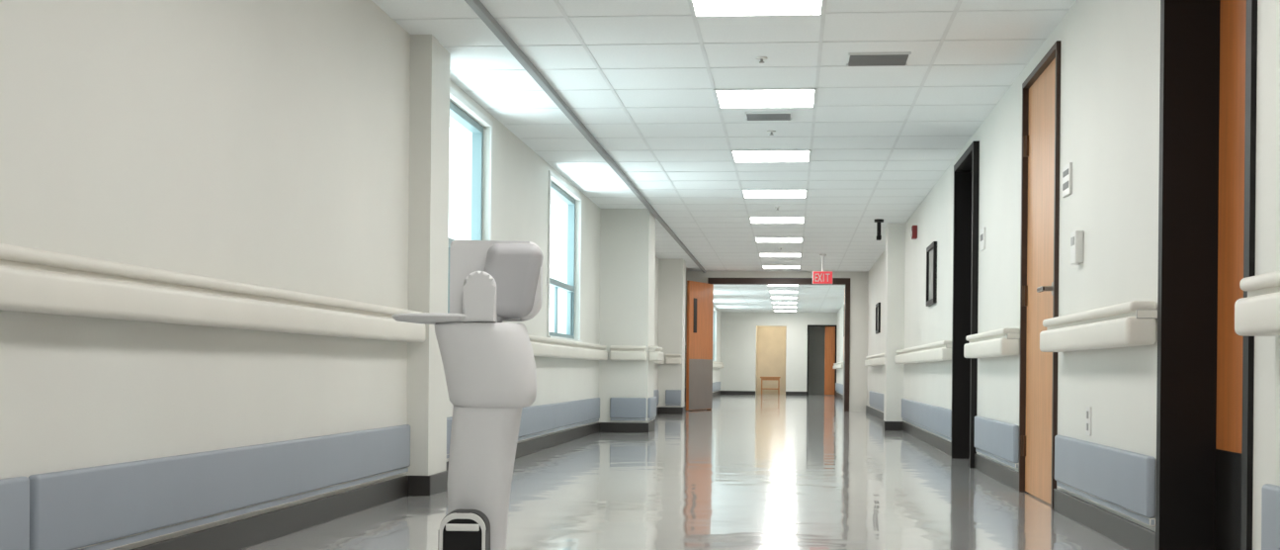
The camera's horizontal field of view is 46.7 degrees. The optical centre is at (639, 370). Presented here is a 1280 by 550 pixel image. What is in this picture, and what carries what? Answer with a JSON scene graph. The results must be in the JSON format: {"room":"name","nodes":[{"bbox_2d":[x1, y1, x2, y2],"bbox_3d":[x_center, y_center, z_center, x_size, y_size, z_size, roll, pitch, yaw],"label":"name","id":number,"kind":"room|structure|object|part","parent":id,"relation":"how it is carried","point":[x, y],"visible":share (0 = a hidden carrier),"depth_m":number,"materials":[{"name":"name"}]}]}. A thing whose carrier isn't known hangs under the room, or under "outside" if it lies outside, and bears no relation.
{"room":"hospital corridor","nodes":[
{"label":"hospital corridor","id":0,"kind":"room"},
{"bbox_2d":[0,0,720,549],"bbox_3d":[0.076,-0.514,18.840,0.760,2.290,45.500,1,0,6],"label":"wall","id":1,"kind":"structure","parent":0,"point":[309,146],"depth_m":5.32,"materials":[{"name":"paint"}]},
{"bbox_2d":[0,476,29,549],"bbox_3d":[-1.893,0.375,0.042,0.032,0.237,7.300,1,0,6],"label":"guard","id":2,"kind":"object","parent":1,"relation":"attached to","point":[14,491],"visible":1,"depth_m":3.59,"materials":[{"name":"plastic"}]},
{"bbox_2d":[0,243,425,341],"bbox_3d":[-1.665,-0.222,1.869,0.105,0.150,10.980,1,0,6],"label":"handrail","id":3,"kind":"object","parent":1,"relation":"attached to","point":[32,280],"visible":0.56,"depth_m":4.34,"materials":[{"name":"plastic"}]},
{"bbox_2d":[28,424,410,549],"bbox_3d":[-1.335,0.381,5.518,0.032,0.237,3.650,1,0,6],"label":"guard","id":4,"kind":"object","parent":1,"relation":"attached to","point":[120,504],"visible":0.98,"depth_m":4.68,"materials":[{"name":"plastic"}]},
{"bbox_2d":[130,390,720,549],"bbox_3d":[0.192,0.582,18.727,0.515,0.100,45.300,1,0,6],"label":"baseboard","id":5,"kind":"structure","parent":1,"relation":"attached to","point":[250,531],"depth_m":6.17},
{"bbox_2d":[447,85,493,313],"bbox_3d":[-1.103,-0.944,8.788,0.135,1.353,1.740,1,0,6],"label":"window","id":6,"kind":"structure","parent":1,"relation":"in","point":[456,113],"depth_m":9.57,"materials":[{"name":"metal"}]},
{"bbox_2d":[446,397,599,458],"bbox_3d":[-0.786,0.386,11.499,0.032,0.237,7.220,1,0,6],"label":"guard","id":7,"kind":"object","parent":1,"relation":"attached to","point":[536,420],"visible":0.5,"depth_m":12.14,"materials":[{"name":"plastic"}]},
{"bbox_2d":[528,170,607,359],"bbox_3d":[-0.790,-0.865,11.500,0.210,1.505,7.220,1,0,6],"label":"window","id":8,"kind":"structure","parent":1,"relation":"in","point":[569,287],"depth_m":13.16,"materials":[{"name":"metal"}]},
{"bbox_3d":[-0.744,-0.187,11.495,0.105,0.150,7.220,1,0,6],"label":"handrail","id":9,"kind":"part","parent":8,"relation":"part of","materials":[{"name":"white plastic"}]},
{"bbox_2d":[464,0,705,272],"bbox_3d":[-0.372,-1.646,10.292,0.040,0.035,28.400,1,0,6],"label":"trim","id":10,"kind":"structure","parent":1,"relation":"attached to","point":[476,6],"depth_m":8.95,"materials":[{"name":"grey metal"}]},
{"bbox_2d":[609,397,646,421],"bbox_3d":[-0.121,0.392,15.174,0.370,0.237,0.032,1,0,6],"label":"guard","id":11,"kind":"object","parent":1,"relation":"attached to","point":[621,408],"visible":1,"depth_m":15.16,"materials":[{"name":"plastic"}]},
{"bbox_2d":[609,344,646,360],"bbox_3d":[-0.119,-0.181,15.138,0.370,0.150,0.105,1,0,6],"label":"handrail","id":12,"kind":"object","parent":1,"relation":"attached to","point":[630,353],"visible":1,"depth_m":15.09,"materials":[{"name":"plastic"}]},
{"bbox_2d":[647,396,656,421],"bbox_3d":[0.126,0.395,15.517,0.032,0.237,0.660,1,0,6],"label":"guard","id":13,"kind":"object","parent":1,"relation":"attached to","point":[651,401],"visible":1,"depth_m":15.32,"materials":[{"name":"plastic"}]},
{"bbox_2d":[653,389,658,406],"bbox_3d":[-0.033,0.393,18.880,0.032,0.237,5.760,1,0,6],"label":"guard","id":14,"kind":"object","parent":1,"relation":"attached to","point":[655,391],"visible":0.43,"depth_m":21.43,"materials":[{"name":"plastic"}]},
{"bbox_2d":[648,345,663,360],"bbox_3d":[0.168,-0.178,15.513,0.105,0.150,0.660,1,0,6],"label":"handrail","id":15,"kind":"object","parent":1,"relation":"attached to","point":[654,354],"visible":1,"depth_m":15.19,"materials":[{"name":"plastic"}]},
{"bbox_2d":[654,357,664,363],"bbox_3d":[0.008,-0.180,18.877,0.105,0.150,5.760,1,0,6],"label":"handrail","id":16,"kind":"object","parent":1,"relation":"attached to","point":[655,362],"visible":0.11,"depth_m":21.04,"materials":[{"name":"plastic"}]},
{"bbox_2d":[665,353,681,363],"bbox_3d":[0.491,-0.175,21.810,0.230,0.150,0.105,1,0,6],"label":"handrail","id":17,"kind":"object","parent":1,"relation":"attached to","point":[669,358],"visible":1,"depth_m":21.77,"materials":[{"name":"plastic"}]},
{"bbox_2d":[665,389,681,406],"bbox_3d":[0.489,0.398,21.847,0.230,0.237,0.032,1,0,6],"label":"guard","id":18,"kind":"object","parent":1,"relation":"attached to","point":[672,396],"visible":1,"depth_m":21.83,"materials":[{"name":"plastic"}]},
{"bbox_2d":[684,280,713,410],"bbox_3d":[0.937,-0.401,24.011,0.128,2.060,1.050,1,0,24],"label":"door","id":19,"kind":"structure","parent":1,"relation":"in","point":[700,296],"depth_m":23.91,"materials":[{"name":"brown wood"}]},
{"bbox_2d":[712,381,720,391],"bbox_3d":[1.403,0.407,32.977,0.032,0.237,16.100,1,0,6],"label":"guard","id":20,"kind":"object","parent":1,"relation":"attached to","point":[716,385],"visible":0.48,"depth_m":38.65,"materials":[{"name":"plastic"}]},
{"bbox_2d":[712,307,723,367],"bbox_3d":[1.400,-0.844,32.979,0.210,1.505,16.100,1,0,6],"label":"window","id":21,"kind":"structure","parent":1,"relation":"in","point":[714,307],"depth_m":38.56,"materials":[{"name":"metal"}]},
{"bbox_3d":[1.445,-0.166,32.974,0.105,0.150,16.100,1,0,6],"label":"handrail","id":22,"kind":"part","parent":21,"relation":"part of","materials":[{"name":"white plastic"}]},
{"bbox_2d":[240,393,1129,549],"bbox_3d":[1.723,0.722,19.927,4.000,0.150,48.400,1,0,6],"label":"floor","id":23,"kind":"structure","parent":0,"point":[758,470],"depth_m":7.39,"materials":[{"name":"tile"}]},
{"bbox_2d":[391,239,543,549],"bbox_3d":[-0.503,0.125,4.330,0.436,1.000,0.416,1,0,0],"label":"robot","id":24,"kind":"object","parent":23,"relation":"on","point":[489,364],"visible":1,"depth_m":4.21,"materials":[{"name":"white plastic"}]},
{"bbox_2d":[391,312,481,324],"bbox_3d":[-0.562,-0.150,4.298,0.313,0.025,0.274,1,0,0],"label":"tray","id":25,"kind":"object","parent":24,"relation":"on","point":[417,317],"depth_m":4.18,"materials":[{"name":"white plastic"}]},
{"bbox_3d":[-0.447,-0.208,4.250,0.105,0.148,0.155,1,0,0],"label":"neck arm","id":26,"kind":"part","parent":24,"relation":"part of"},
{"bbox_2d":[760,376,780,394],"bbox_3d":[3.719,0.416,42.341,0.580,0.500,0.400,1,0,6],"label":"side table","id":27,"kind":"object","parent":23,"relation":"on","point":[762,378],"visible":1,"depth_m":42.17,"materials":[{"name":"brown wood"}]},
{"bbox_2d":[371,0,1075,312],"bbox_3d":[1.746,-1.718,19.927,4.000,0.150,48.400,1,0,6],"label":"ceiling","id":28,"kind":"structure","parent":0,"point":[829,229],"depth_m":9.12,"materials":[{"name":"tile"}]},
{"bbox_2d":[392,0,1069,312],"bbox_3d":[1.554,-1.644,18.590,3.190,0.002,45.300,1,0,6],"label":"grid","id":29,"kind":"object","parent":28,"relation":"attached to","point":[729,307],"depth_m":9.34,"materials":[{"name":"white metal"}]},
{"bbox_2d":[688,0,824,16],"bbox_3d":[0.519,-1.650,6.583,0.600,0.010,0.600,1,0,6],"label":"ceiling light","id":30,"kind":"object","parent":28,"relation":"in","point":[700,8],"depth_m":6.73,"materials":[{"name":"white plastic"}]},
{"bbox_2d":[756,56,767,63],"bbox_3d":[0.643,-1.640,7.827,0.060,0.028,0.060,1,0,6],"label":"sprinkler","id":31,"kind":"object","parent":28,"relation":"attached to","point":[761,58],"depth_m":7.82,"materials":[{"name":"grey metal"}]},
{"bbox_2d":[713,87,816,108],"bbox_3d":[0.762,-1.648,8.971,0.600,0.010,0.600,1,0,6],"label":"ceiling light","id":32,"kind":"object","parent":28,"relation":"in","point":[768,97],"depth_m":8.94,"materials":[{"name":"white plastic"}]},
{"bbox_2d":[745,111,791,120],"bbox_3d":[0.832,-1.644,9.587,0.300,0.016,0.260,1,0,6],"label":"ceiling vent","id":33,"kind":"object","parent":28,"relation":"in","point":[751,116],"visible":1,"depth_m":9.53,"materials":[{"name":"grey metal"}]},
{"bbox_2d":[730,149,811,162],"bbox_3d":[1.006,-1.645,11.358,0.600,0.010,0.600,1,0,6],"label":"ceiling light","id":34,"kind":"object","parent":28,"relation":"in","point":[765,155],"depth_m":11.33,"materials":[{"name":"white plastic"}]},
{"bbox_2d":[741,188,807,197],"bbox_3d":[1.249,-1.643,13.746,0.600,0.010,0.600,1,0,6],"label":"ceiling light","id":35,"kind":"object","parent":28,"relation":"in","point":[746,193],"depth_m":13.70,"materials":[{"name":"white plastic"}]},
{"bbox_2d":[749,216,805,223],"bbox_3d":[1.492,-1.641,16.133,0.600,0.010,0.600,1,0,6],"label":"ceiling light","id":36,"kind":"object","parent":28,"relation":"in","point":[753,219],"depth_m":16.11,"materials":[{"name":"white plastic"}]},
{"bbox_2d":[754,237,803,242],"bbox_3d":[1.736,-1.638,18.521,0.600,0.010,0.600,1,0,6],"label":"ceiling light","id":37,"kind":"object","parent":28,"relation":"in","point":[757,239],"depth_m":18.51,"materials":[{"name":"white plastic"}]},
{"bbox_2d":[758,253,801,256],"bbox_3d":[1.979,-1.636,20.909,0.600,0.010,0.600,1,0,6],"label":"ceiling light","id":38,"kind":"object","parent":28,"relation":"in","point":[760,254],"depth_m":20.88,"materials":[{"name":"white plastic"}]},
{"bbox_2d":[762,264,800,268],"bbox_3d":[2.222,-1.634,23.296,0.600,0.010,0.600,1,0,6],"label":"ceiling light","id":39,"kind":"object","parent":28,"relation":"in","point":[763,266],"depth_m":23.20,"materials":[{"name":"white plastic"}]},
{"bbox_2d":[812,254,832,283],"bbox_3d":[2.558,-1.425,20.774,0.280,0.420,0.100,1,0,6],"label":"exit sign","id":40,"kind":"object","parent":28,"relation":"hanging from","point":[818,277],"visible":1,"depth_m":20.74,"materials":[{"name":"red plastic"}]},
{"bbox_2d":[846,51,911,66],"bbox_3d":[1.255,-1.640,7.815,0.320,0.016,0.290,1,0,6],"label":"ceiling vent","id":41,"kind":"object","parent":28,"relation":"in","point":[897,57],"visible":1,"depth_m":7.77,"materials":[{"name":"grey metal"}]},
{"bbox_2d":[874,218,883,240],"bbox_3d":[2.583,-1.525,16.027,0.100,0.220,0.110,1,0,6],"label":"security camera","id":42,"kind":"object","parent":28,"relation":"attached to","point":[878,220],"visible":1,"depth_m":16.00,"materials":[{"name":"black plastic"}]},
{"bbox_2d":[684,270,867,411],"bbox_3d":[2.131,-0.495,24.511,3.260,2.290,0.200,1,0,6],"label":"wall","id":43,"kind":"structure","parent":0,"point":[858,371],"depth_m":24.27,"materials":[{"name":"white paint"}]},
{"bbox_2d":[707,277,850,411],"bbox_3d":[2.285,-0.438,24.495,2.330,2.180,0.240,1,0,6],"label":"door frame","id":44,"kind":"structure","parent":43,"relation":"attached to","point":[716,281],"depth_m":24.32,"materials":[{"name":"brown metal"}]},
{"bbox_2d":[720,311,837,394],"bbox_3d":[3.899,-0.478,42.147,3.600,2.290,2.050,1,0,6],"label":"wall","id":45,"kind":"structure","parent":0,"point":[753,345],"depth_m":41.25,"materials":[{"name":"paint"}]},
{"bbox_2d":[720,390,806,395],"bbox_3d":[3.425,0.613,41.157,2.400,0.100,0.015,1,0,6],"label":"baseboard","id":46,"kind":"structure","parent":45,"relation":"attached to","point":[722,391],"depth_m":41.19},
{"bbox_2d":[806,324,837,395],"bbox_3d":[5.036,-0.297,41.092,0.800,1.950,0.220,1,0,6],"label":"door","id":47,"kind":"structure","parent":45,"relation":"in","point":[830,330],"depth_m":41.04,"materials":[{"name":"brown wood"}]},
{"bbox_2d":[767,284,798,285],"bbox_3d":[2.709,-1.629,28.072,0.600,0.010,0.600,1,0,6],"label":"ceiling light","id":48,"kind":"object","parent":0,"point":[767,285],"depth_m":28.20,"materials":[{"name":"white plastic"}]},
{"bbox_2d":[768,290,798,292],"bbox_3d":[2.953,-1.627,30.459,0.600,0.010,0.600,1,0,6],"label":"ceiling light","id":49,"kind":"object","parent":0,"point":[769,291],"depth_m":30.42,"materials":[{"name":"white plastic"}]},
{"bbox_2d":[770,296,797,298],"bbox_3d":[3.196,-1.624,32.847,0.600,0.010,0.600,1,0,6],"label":"ceiling light","id":50,"kind":"object","parent":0,"point":[771,297],"depth_m":32.85,"materials":[{"name":"white plastic"}]},
{"bbox_2d":[771,301,797,303],"bbox_3d":[3.439,-1.622,35.234,0.600,0.010,0.600,1,0,6],"label":"ceiling light","id":51,"kind":"object","parent":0,"point":[772,301],"depth_m":35.16,"materials":[{"name":"white plastic"}]},
{"bbox_2d":[836,0,1279,549],"bbox_3d":[3.175,-0.485,18.524,0.450,2.290,45.500,1,0,6],"label":"wall","id":52,"kind":"structure","parent":0,"point":[1110,49],"depth_m":6.25,"materials":[{"name":"paint"}]},
{"bbox_2d":[833,361,843,368],"bbox_3d":[4.991,-0.132,37.236,0.105,0.150,6.900,1,0,6],"label":"handrail","id":53,"kind":"object","parent":52,"relation":"attached to","point":[839,365],"visible":0.78,"depth_m":36.11,"materials":[{"name":"plastic"}]},
{"bbox_2d":[835,382,843,394],"bbox_3d":[5.021,0.442,37.232,0.032,0.237,6.900,1,0,6],"label":"guard","id":54,"kind":"object","parent":52,"relation":"attached to","point":[838,386],"visible":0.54,"depth_m":37.16,"materials":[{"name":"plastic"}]},
{"bbox_2d":[843,287,845,409],"bbox_3d":[3.507,-0.376,25.048,0.128,2.060,1.050,1,0,7],"label":"door","id":55,"kind":"structure","parent":52,"relation":"in","point":[844,288],"depth_m":25.03,"materials":[{"name":"brown wood"}]},
{"bbox_2d":[864,352,884,365],"bbox_3d":[3.224,-0.149,19.901,0.105,0.150,6.150,1,0,6],"label":"handrail","id":56,"kind":"object","parent":52,"relation":"attached to","point":[879,359],"visible":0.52,"depth_m":20.15,"materials":[{"name":"plastic"}]},
{"bbox_2d":[868,390,883,411],"bbox_3d":[3.255,0.425,19.897,0.032,0.237,6.150,1,0,6],"label":"guard","id":57,"kind":"object","parent":52,"relation":"attached to","point":[876,400],"visible":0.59,"depth_m":20.88,"materials":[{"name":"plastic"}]},
{"bbox_2d":[875,302,880,333],"bbox_3d":[3.391,-0.748,21.116,0.030,0.420,0.700,1,0,6],"label":"picture frame","id":58,"kind":"object","parent":52,"relation":"attached to","point":[878,305],"visible":1,"depth_m":21.10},
{"bbox_2d":[910,225,917,239],"bbox_3d":[2.742,-1.389,14.860,0.065,0.130,0.120,1,0,6],"label":"fire alarm","id":59,"kind":"object","parent":52,"relation":"attached to","point":[913,232],"visible":1,"depth_m":14.80,"materials":[{"name":"red plastic"}]},
{"bbox_2d":[894,340,951,363],"bbox_3d":[2.600,-0.155,13.778,0.105,0.150,5.100,1,0,6],"label":"handrail","id":60,"kind":"object","parent":52,"relation":"attached to","point":[940,350],"visible":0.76,"depth_m":12.62,"materials":[{"name":"plastic"}]},
{"bbox_2d":[901,398,951,439],"bbox_3d":[2.630,0.419,13.774,0.032,0.237,5.100,1,0,6],"label":"guard","id":61,"kind":"object","parent":52,"relation":"attached to","point":[935,419],"visible":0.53,"depth_m":13.05,"materials":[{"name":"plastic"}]},
{"bbox_2d":[926,241,937,306],"bbox_3d":[2.576,-0.850,13.107,0.030,0.530,0.700,1,0,6],"label":"picture frame","id":62,"kind":"object","parent":52,"relation":"attached to","point":[931,250],"visible":1,"depth_m":13.11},
{"bbox_2d":[950,140,979,467],"bbox_3d":[2.388,-0.442,10.512,0.210,2.190,1.200,1,0,6],"label":"door","id":63,"kind":"structure","parent":52,"relation":"in","point":[967,168],"depth_m":11.06,"materials":[{"name":"black wood"}]},
{"bbox_2d":[979,227,985,251],"bbox_3d":[2.233,-0.859,9.664,0.014,0.140,0.180,1,0,6],"label":"number sign","id":64,"kind":"object","parent":52,"relation":"attached to","point":[982,230],"visible":1,"depth_m":9.60,"materials":[{"name":"white plastic"}]},
{"bbox_2d":[963,327,1020,357],"bbox_3d":[2.107,-0.160,8.948,0.105,0.150,1.730,1,0,6],"label":"handrail","id":65,"kind":"object","parent":52,"relation":"attached to","point":[1005,341],"visible":1,"depth_m":8.42,"materials":[{"name":"plastic"}]},
{"bbox_2d":[835,391,1155,549],"bbox_3d":[3.017,0.609,18.439,0.205,0.100,45.300,1,0,6],"label":"baseboard","id":66,"kind":"structure","parent":52,"relation":"attached to","point":[1131,535],"depth_m":6.45,"materials":[{"name":"grey rubber"}]},
{"bbox_2d":[974,415,1019,468],"bbox_3d":[2.138,0.414,8.944,0.032,0.237,1.730,1,0,6],"label":"guard","id":67,"kind":"object","parent":52,"relation":"attached to","point":[997,440],"visible":0.93,"depth_m":8.69,"materials":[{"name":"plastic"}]},
{"bbox_2d":[1018,40,1060,509],"bbox_3d":[2.011,-0.446,7.445,0.118,2.190,1.040,1,0,6],"label":"door","id":68,"kind":"structure","parent":52,"relation":"in","point":[1041,90],"depth_m":7.51,"materials":[{"name":"brown wood"}]},
{"bbox_2d":[1062,162,1072,197],"bbox_3d":[1.931,-0.862,6.705,0.014,0.140,0.170,1,0,6],"label":"number sign","id":69,"kind":"object","parent":52,"relation":"attached to","point":[1067,169],"visible":1,"depth_m":6.67,"materials":[{"name":"white plastic"}]},
{"bbox_2d":[1070,230,1083,264],"bbox_3d":[1.885,-0.532,6.402,0.038,0.140,0.120,1,0,6],"label":"thermostat","id":70,"kind":"object","parent":52,"relation":"attached to","point":[1076,237],"visible":1,"depth_m":6.34,"materials":[{"name":"white plastic"}]},
{"bbox_2d":[1085,406,1091,434],"bbox_3d":[1.869,0.208,6.182,0.011,0.120,0.080,1,0,6],"label":"power outlet","id":71,"kind":"object","parent":52,"relation":"attached to","point":[1088,408],"visible":1,"depth_m":6.16,"materials":[{"name":"white plastic"}]},
{"bbox_2d":[1039,300,1157,351],"bbox_3d":[1.801,-0.163,5.938,0.105,0.150,1.780,1,0,6],"label":"handrail","id":72,"kind":"object","parent":52,"relation":"attached to","point":[1130,323],"visible":0.95,"depth_m":5.46,"materials":[{"name":"plastic"}]},
{"bbox_2d":[1054,434,1155,525],"bbox_3d":[1.831,0.411,5.934,0.032,0.237,1.780,1,0,6],"label":"guard","id":73,"kind":"object","parent":52,"relation":"attached to","point":[1121,480],"visible":0.98,"depth_m":5.66,"materials":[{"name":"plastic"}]},
{"bbox_2d":[1155,0,1257,549],"bbox_3d":[1.808,-0.448,4.480,0.230,2.190,1.000,1,0,6],"label":"door","id":74,"kind":"structure","parent":52,"relation":"in","point":[1208,75],"depth_m":4.93,"materials":[{"name":"brown wood"}]},
{"bbox_2d":[1234,270,1279,336],"bbox_3d":[1.192,-0.169,-0.036,0.105,0.150,7.770,1,0,6],"label":"handrail","id":75,"kind":"object","parent":52,"relation":"attached to","point":[1258,313],"visible":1,"depth_m":3.65,"materials":[{"name":"plastic"}]},
{"bbox_2d":[1261,483,1279,549],"bbox_3d":[1.222,0.405,-0.040,0.032,0.237,7.770,1,0,6],"label":"guard","id":76,"kind":"object","parent":52,"relation":"attached to","point":[1270,493],"visible":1,"depth_m":3.75,"materials":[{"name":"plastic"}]}
]}

